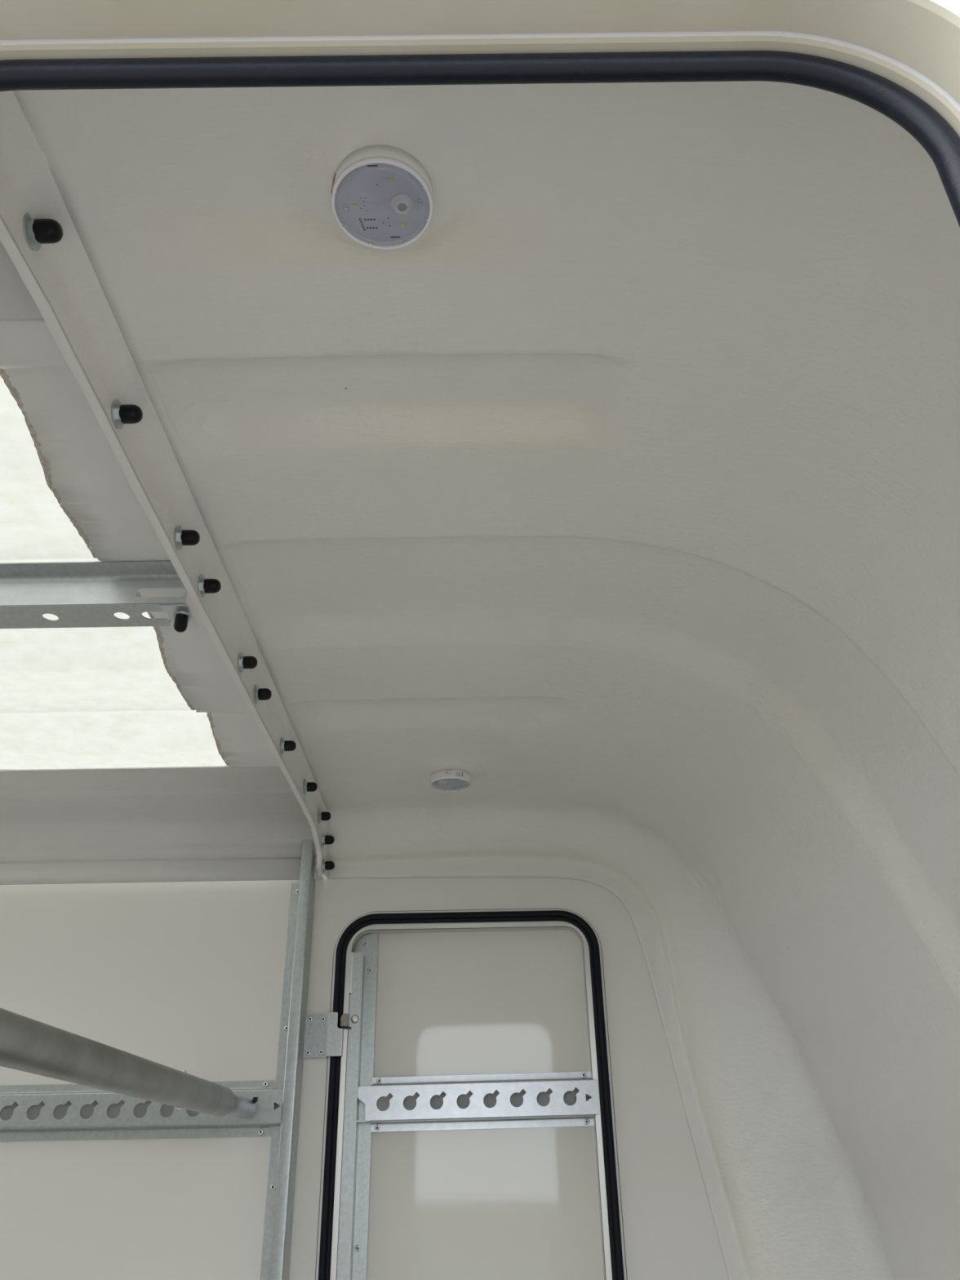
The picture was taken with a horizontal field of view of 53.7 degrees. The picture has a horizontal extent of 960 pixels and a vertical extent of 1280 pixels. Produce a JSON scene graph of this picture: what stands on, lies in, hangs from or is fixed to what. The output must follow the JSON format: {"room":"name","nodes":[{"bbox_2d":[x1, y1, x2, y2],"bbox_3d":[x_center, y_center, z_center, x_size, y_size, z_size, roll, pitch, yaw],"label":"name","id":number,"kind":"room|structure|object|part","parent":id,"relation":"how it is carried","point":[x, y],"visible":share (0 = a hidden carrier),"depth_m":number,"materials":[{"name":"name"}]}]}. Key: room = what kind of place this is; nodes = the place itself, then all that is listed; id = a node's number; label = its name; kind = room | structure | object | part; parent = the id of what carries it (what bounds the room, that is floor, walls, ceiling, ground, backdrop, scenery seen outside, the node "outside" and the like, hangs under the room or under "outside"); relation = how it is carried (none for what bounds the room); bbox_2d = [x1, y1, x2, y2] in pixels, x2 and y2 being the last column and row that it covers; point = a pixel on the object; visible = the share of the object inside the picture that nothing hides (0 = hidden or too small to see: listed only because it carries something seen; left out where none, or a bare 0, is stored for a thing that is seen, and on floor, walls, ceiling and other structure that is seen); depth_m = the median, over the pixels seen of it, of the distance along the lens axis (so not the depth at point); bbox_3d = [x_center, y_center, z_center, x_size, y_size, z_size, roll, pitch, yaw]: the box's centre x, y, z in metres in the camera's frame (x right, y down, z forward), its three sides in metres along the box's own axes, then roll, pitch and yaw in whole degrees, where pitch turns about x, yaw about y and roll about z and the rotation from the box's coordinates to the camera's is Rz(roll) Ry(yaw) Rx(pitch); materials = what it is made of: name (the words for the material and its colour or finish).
{"room":"cargo space","nodes":[
{"label":"cargo space","id":0,"kind":"room"},
{"bbox_2d":[0,214,324,884],"bbox_3d":[-1.431,0.030,1.280,2.194,0.183,1.790,-1,-29,0],"label":"ceiling","id":1,"kind":"structure","parent":0,"point":[144,753],"depth_m":1.55,"materials":[{"name":"white plastic"}]},
{"bbox_2d":[0,560,198,628],"bbox_3d":[-1.411,-0.041,1.198,2.094,0.051,0.080,-1,-29,0],"label":"roof beam","id":2,"kind":"structure","parent":1,"relation":"attached to","point":[81,594],"depth_m":1.19,"materials":[{"name":"metal"}]},
{"bbox_2d":[172,612,191,632],"bbox_3d":[-0.378,-0.020,1.198,0.023,0.021,0.023,-1,-29,0],"label":"bolt","id":3,"kind":"object","parent":2,"relation":"attached to","point":[181,620],"visible":1,"depth_m":1.19,"materials":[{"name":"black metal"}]},
{"bbox_2d":[172,612,191,622],"bbox_3d":[-0.378,-0.029,1.203,0.023,0.002,0.023,25,-38,-39],"label":"washer","id":4,"kind":"object","parent":3,"relation":"in","point":[178,616],"depth_m":1.20,"materials":[{"name":"silver metal"}]},
{"bbox_3d":[-1.318,-0.027,1.321,1.682,0.036,1.080,-1,-29,0],"label":"skylight panel","id":5,"kind":"part","parent":1,"relation":"part of","materials":[{"name":"white plastic"}]},
{"bbox_2d":[0,875,728,1279],"bbox_3d":[-0.938,1.360,1.558,3.100,1.965,0.040,-1,-29,0],"label":"wall","id":6,"kind":"structure","parent":0,"point":[188,976],"depth_m":1.84,"materials":[{"name":"white plastic"}]},
{"bbox_2d":[0,1080,283,1141],"bbox_3d":[-1.408,0.895,1.777,2.078,0.094,0.030,-1,-29,0],"label":"rail","id":7,"kind":"object","parent":6,"relation":"attached to","point":[64,1111],"visible":0.82,"depth_m":1.77,"materials":[{"name":"metal"}]},
{"bbox_3d":[-1.408,0.901,1.789,2.078,0.063,0.002,-1,-29,0],"label":"rail","id":8,"kind":"part","parent":7,"relation":"part of","materials":[{"name":"white metal"}]},
{"bbox_2d":[0,1007,257,1119],"bbox_3d":[-0.445,0.509,1.131,0.047,0.062,1.471,-1,-29,0],"label":"bar","id":9,"kind":"object","parent":7,"relation":"attached to","point":[28,1045],"visible":1,"depth_m":1.08,"materials":[{"name":"metal"}]},
{"bbox_3d":[-0.382,0.901,1.769,0.025,0.010,0.026,-1,-29,0],"label":"rail","id":10,"kind":"part","parent":7,"relation":"part of","materials":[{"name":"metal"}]},
{"bbox_3d":[-0.382,0.853,1.796,0.025,0.008,0.026,-1,-29,0],"label":"rail","id":11,"kind":"part","parent":7,"relation":"part of","materials":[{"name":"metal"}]},
{"bbox_2d":[302,1012,343,1057],"bbox_3d":[-0.309,0.769,1.847,0.084,0.079,0.022,-1,-29,0],"label":"bracket","id":12,"kind":"object","parent":6,"relation":"attached to","point":[323,1038],"visible":0.99,"depth_m":1.85,"materials":[{"name":"metal"}]},
{"bbox_3d":[-0.322,0.773,1.855,0.050,0.079,0.002,-1,-29,0],"label":"plate","id":13,"kind":"part","parent":12,"relation":"part of","materials":[{"name":"metal"}]},
{"bbox_2d":[315,907,627,1279],"bbox_3d":[-0.012,1.307,1.595,0.548,1.674,0.083,-1,-29,0],"label":"door","id":14,"kind":"structure","parent":6,"relation":"in","point":[462,992],"depth_m":1.81,"materials":[{"name":"white"}]},
{"bbox_2d":[336,952,364,1279],"bbox_3d":[-0.243,1.356,1.545,0.038,1.635,0.049,-1,-29,0],"label":"bar","id":15,"kind":"object","parent":14,"relation":"attached to","point":[353,1020],"visible":1,"depth_m":1.79,"materials":[{"name":"metal"}]},
{"bbox_3d":[-0.225,1.305,1.604,0.049,1.581,0.002,-1,-29,0],"label":"edge plate","id":16,"kind":"part","parent":14,"relation":"part of","materials":[{"name":"metal"}]},
{"bbox_3d":[0.005,0.891,1.832,0.426,0.066,0.002,-1,-29,0],"label":"rail","id":17,"kind":"part","parent":14,"relation":"part of","materials":[{"name":"white metal"}]},
{"bbox_3d":[-0.004,0.882,1.815,0.458,0.098,0.041,-1,-29,0],"label":"slotted rail","id":18,"kind":"part","parent":14,"relation":"part of","materials":[{"name":"silver metal"}]},
{"bbox_2d":[0,80,959,1279],"bbox_3d":[0.257,0.846,0.825,1.193,2.115,1.761,-1,-29,0],"label":"ceiling","id":19,"kind":"structure","parent":0,"point":[618,495],"depth_m":1.05,"materials":[{"name":"white plastic"}]},
{"bbox_2d":[22,212,62,250],"bbox_3d":[-0.342,-0.323,0.749,0.024,0.028,0.028,-1,-29,0],"label":"bolt","id":20,"kind":"object","parent":19,"relation":"attached to","point":[37,232],"visible":1,"depth_m":0.74,"materials":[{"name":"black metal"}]},
{"bbox_2d":[22,212,41,250],"bbox_3d":[-0.353,-0.322,0.749,0.002,0.028,0.028,-1,8,0],"label":"washer","id":21,"kind":"object","parent":20,"relation":"in","point":[26,217],"depth_m":0.74,"materials":[{"name":"silver metal"}]},
{"bbox_2d":[111,399,142,429],"bbox_3d":[-0.339,-0.218,0.918,0.024,0.028,0.028,-1,-29,0],"label":"bolt","id":22,"kind":"object","parent":19,"relation":"attached to","point":[122,414],"visible":1,"depth_m":0.91,"materials":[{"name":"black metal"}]},
{"bbox_2d":[111,399,124,429],"bbox_3d":[-0.350,-0.218,0.918,0.002,0.028,0.028,-1,10,0],"label":"washer","id":23,"kind":"object","parent":22,"relation":"in","point":[116,402],"depth_m":0.91,"materials":[{"name":"silver metal"}]},
{"bbox_2d":[174,525,199,550],"bbox_3d":[-0.336,-0.118,1.095,0.024,0.028,0.028,0,-29,-2],"label":"bolt","id":24,"kind":"object","parent":19,"relation":"attached to","point":[182,537],"visible":1,"depth_m":1.09,"materials":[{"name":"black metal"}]},
{"bbox_2d":[174,525,182,550],"bbox_3d":[-0.347,-0.118,1.094,0.002,0.028,0.028,0,-29,-2],"label":"washer","id":25,"kind":"object","parent":24,"relation":"in","point":[179,531],"depth_m":1.09,"materials":[{"name":"silver metal"}]},
{"bbox_2d":[197,574,221,597],"bbox_3d":[-0.334,-0.067,1.178,0.024,0.028,0.028,-1,-29,0],"label":"bolt","id":26,"kind":"object","parent":19,"relation":"attached to","point":[205,586],"visible":1,"depth_m":1.17,"materials":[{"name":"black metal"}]},
{"bbox_2d":[197,574,204,597],"bbox_3d":[-0.345,-0.067,1.178,0.002,0.028,0.028,-1,7,0],"label":"washer","id":27,"kind":"object","parent":26,"relation":"in","point":[201,576],"depth_m":1.17,"materials":[{"name":"silver metal"}]},
{"bbox_2d":[238,653,257,672],"bbox_3d":[-0.331,0.032,1.358,0.024,0.028,0.028,-1,-29,0],"label":"bolt","id":28,"kind":"object","parent":19,"relation":"attached to","point":[244,662],"visible":1,"depth_m":1.35,"materials":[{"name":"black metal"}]},
{"bbox_2d":[238,653,243,672],"bbox_3d":[-0.342,0.032,1.358,0.002,0.028,0.028,-1,1,0],"label":"washer","id":29,"kind":"object","parent":28,"relation":"in","point":[240,655],"depth_m":1.35,"materials":[{"name":"silver metal"}]},
{"bbox_2d":[253,684,271,703],"bbox_3d":[-0.329,0.083,1.443,0.024,0.028,0.028,-1,-29,0],"label":"bolt","id":30,"kind":"object","parent":19,"relation":"attached to","point":[260,694],"visible":1,"depth_m":1.44,"materials":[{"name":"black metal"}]},
{"bbox_2d":[253,684,258,703],"bbox_3d":[-0.340,0.083,1.443,0.002,0.028,0.028,-1,-29,0],"label":"washer","id":31,"kind":"object","parent":30,"relation":"in","point":[255,694],"depth_m":1.43,"materials":[{"name":"silver metal"}]},
{"bbox_2d":[280,737,296,754],"bbox_3d":[-0.326,0.181,1.619,0.024,0.028,0.028,-1,-29,-1],"label":"bolt","id":32,"kind":"object","parent":19,"relation":"attached to","point":[286,745],"visible":1,"depth_m":1.61,"materials":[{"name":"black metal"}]},
{"bbox_2d":[280,737,284,754],"bbox_3d":[-0.337,0.181,1.619,0.002,0.028,0.028,-1,-11,-1],"label":"washer","id":33,"kind":"object","parent":32,"relation":"in","point":[282,739],"depth_m":1.61,"materials":[{"name":"silver metal"}]},
{"bbox_2d":[303,779,317,794],"bbox_3d":[-0.323,0.280,1.811,0.024,0.028,0.028,-1,-29,-1],"label":"bolt","id":34,"kind":"object","parent":19,"relation":"attached to","point":[308,786],"visible":1,"depth_m":1.80,"materials":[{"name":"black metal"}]},
{"bbox_2d":[303,779,306,794],"bbox_3d":[-0.334,0.281,1.811,0.002,0.028,0.028,-1,-29,-1],"label":"washer","id":35,"kind":"object","parent":34,"relation":"in","point":[304,782],"depth_m":1.80,"materials":[{"name":"silver metal"}]},
{"bbox_2d":[318,808,330,822],"bbox_3d":[-0.320,0.363,1.958,0.024,0.028,0.028,-1,-29,0],"label":"bolt","id":36,"kind":"object","parent":19,"relation":"attached to","point":[322,815],"visible":1,"depth_m":1.95,"materials":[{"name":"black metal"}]},
{"bbox_2d":[321,833,333,847],"bbox_3d":[-0.318,0.420,1.994,0.024,0.028,0.028,-1,-29,0],"label":"bolt","id":37,"kind":"object","parent":19,"relation":"attached to","point":[325,839],"visible":1,"depth_m":1.99,"materials":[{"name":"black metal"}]},
{"bbox_2d":[321,833,324,847],"bbox_3d":[-0.329,0.420,1.994,0.002,0.028,0.028,-1,-14,0],"label":"washer","id":38,"kind":"object","parent":37,"relation":"in","point":[322,845],"depth_m":1.98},
{"bbox_2d":[321,858,334,872],"bbox_3d":[-0.317,0.473,1.990,0.024,0.028,0.028,-2,-29,1],"label":"bolt","id":39,"kind":"object","parent":19,"relation":"attached to","point":[326,865],"visible":1,"depth_m":1.98,"materials":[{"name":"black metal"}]},
{"bbox_2d":[321,858,324,872],"bbox_3d":[-0.328,0.473,1.990,0.002,0.028,0.028,-1,2,1],"label":"washer","id":40,"kind":"object","parent":39,"relation":"in","point":[323,860],"depth_m":1.98,"materials":[{"name":"silver metal"}]},
{"bbox_2d":[331,144,432,249],"bbox_3d":[-0.075,-0.340,0.731,0.078,0.020,0.078,-1,-29,0],"label":"recessed light","id":41,"kind":"object","parent":19,"relation":"in","point":[382,194],"visible":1,"depth_m":0.72,"materials":[{"name":"white plastic"}]},
{"bbox_2d":[430,768,471,791],"bbox_3d":[-0.057,0.271,1.833,0.078,0.020,0.078,-1,-29,0],"label":"ceiling light","id":42,"kind":"object","parent":19,"relation":"in","point":[451,780],"visible":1,"depth_m":1.82,"materials":[{"name":"white plastic"}]},
{"bbox_2d":[0,0,959,111],"bbox_3d":[-0.943,0.473,0.026,3.100,2.030,0.036,-1,-29,0],"label":"door frame","id":43,"kind":"structure","parent":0,"point":[715,33],"depth_m":0.46,"materials":[{"name":"white"}]},
{"bbox_2d":[0,0,959,137],"bbox_3d":[-0.030,0.438,0.042,0.546,1.696,0.040,-1,-29,0],"label":"trim","id":44,"kind":"structure","parent":43,"relation":"attached to","point":[923,35],"depth_m":0.45,"materials":[{"name":"white plastic"}]},
{"bbox_2d":[0,50,959,226],"bbox_3d":[-0.030,0.448,0.061,0.527,1.676,0.012,-1,-29,0],"label":"seal","id":45,"kind":"object","parent":43,"relation":"attached to","point":[925,124],"visible":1,"depth_m":0.46,"materials":[{"name":"black rubber"}]},
{"bbox_3d":[-1.389,1.780,0.315,2.170,0.060,1.730,-1,-29,0],"label":"floor","id":46,"kind":"structure","parent":0,"visible":0},
{"bbox_2d":[259,839,315,1279],"bbox_3d":[-0.358,1.272,1.561,0.050,2.002,0.036,-1,-29,0],"label":"steel post","id":47,"kind":"object","parent":46,"relation":"on","point":[277,1228],"visible":0.97,"depth_m":1.80,"materials":[{"name":"silver metal"}]}
]}

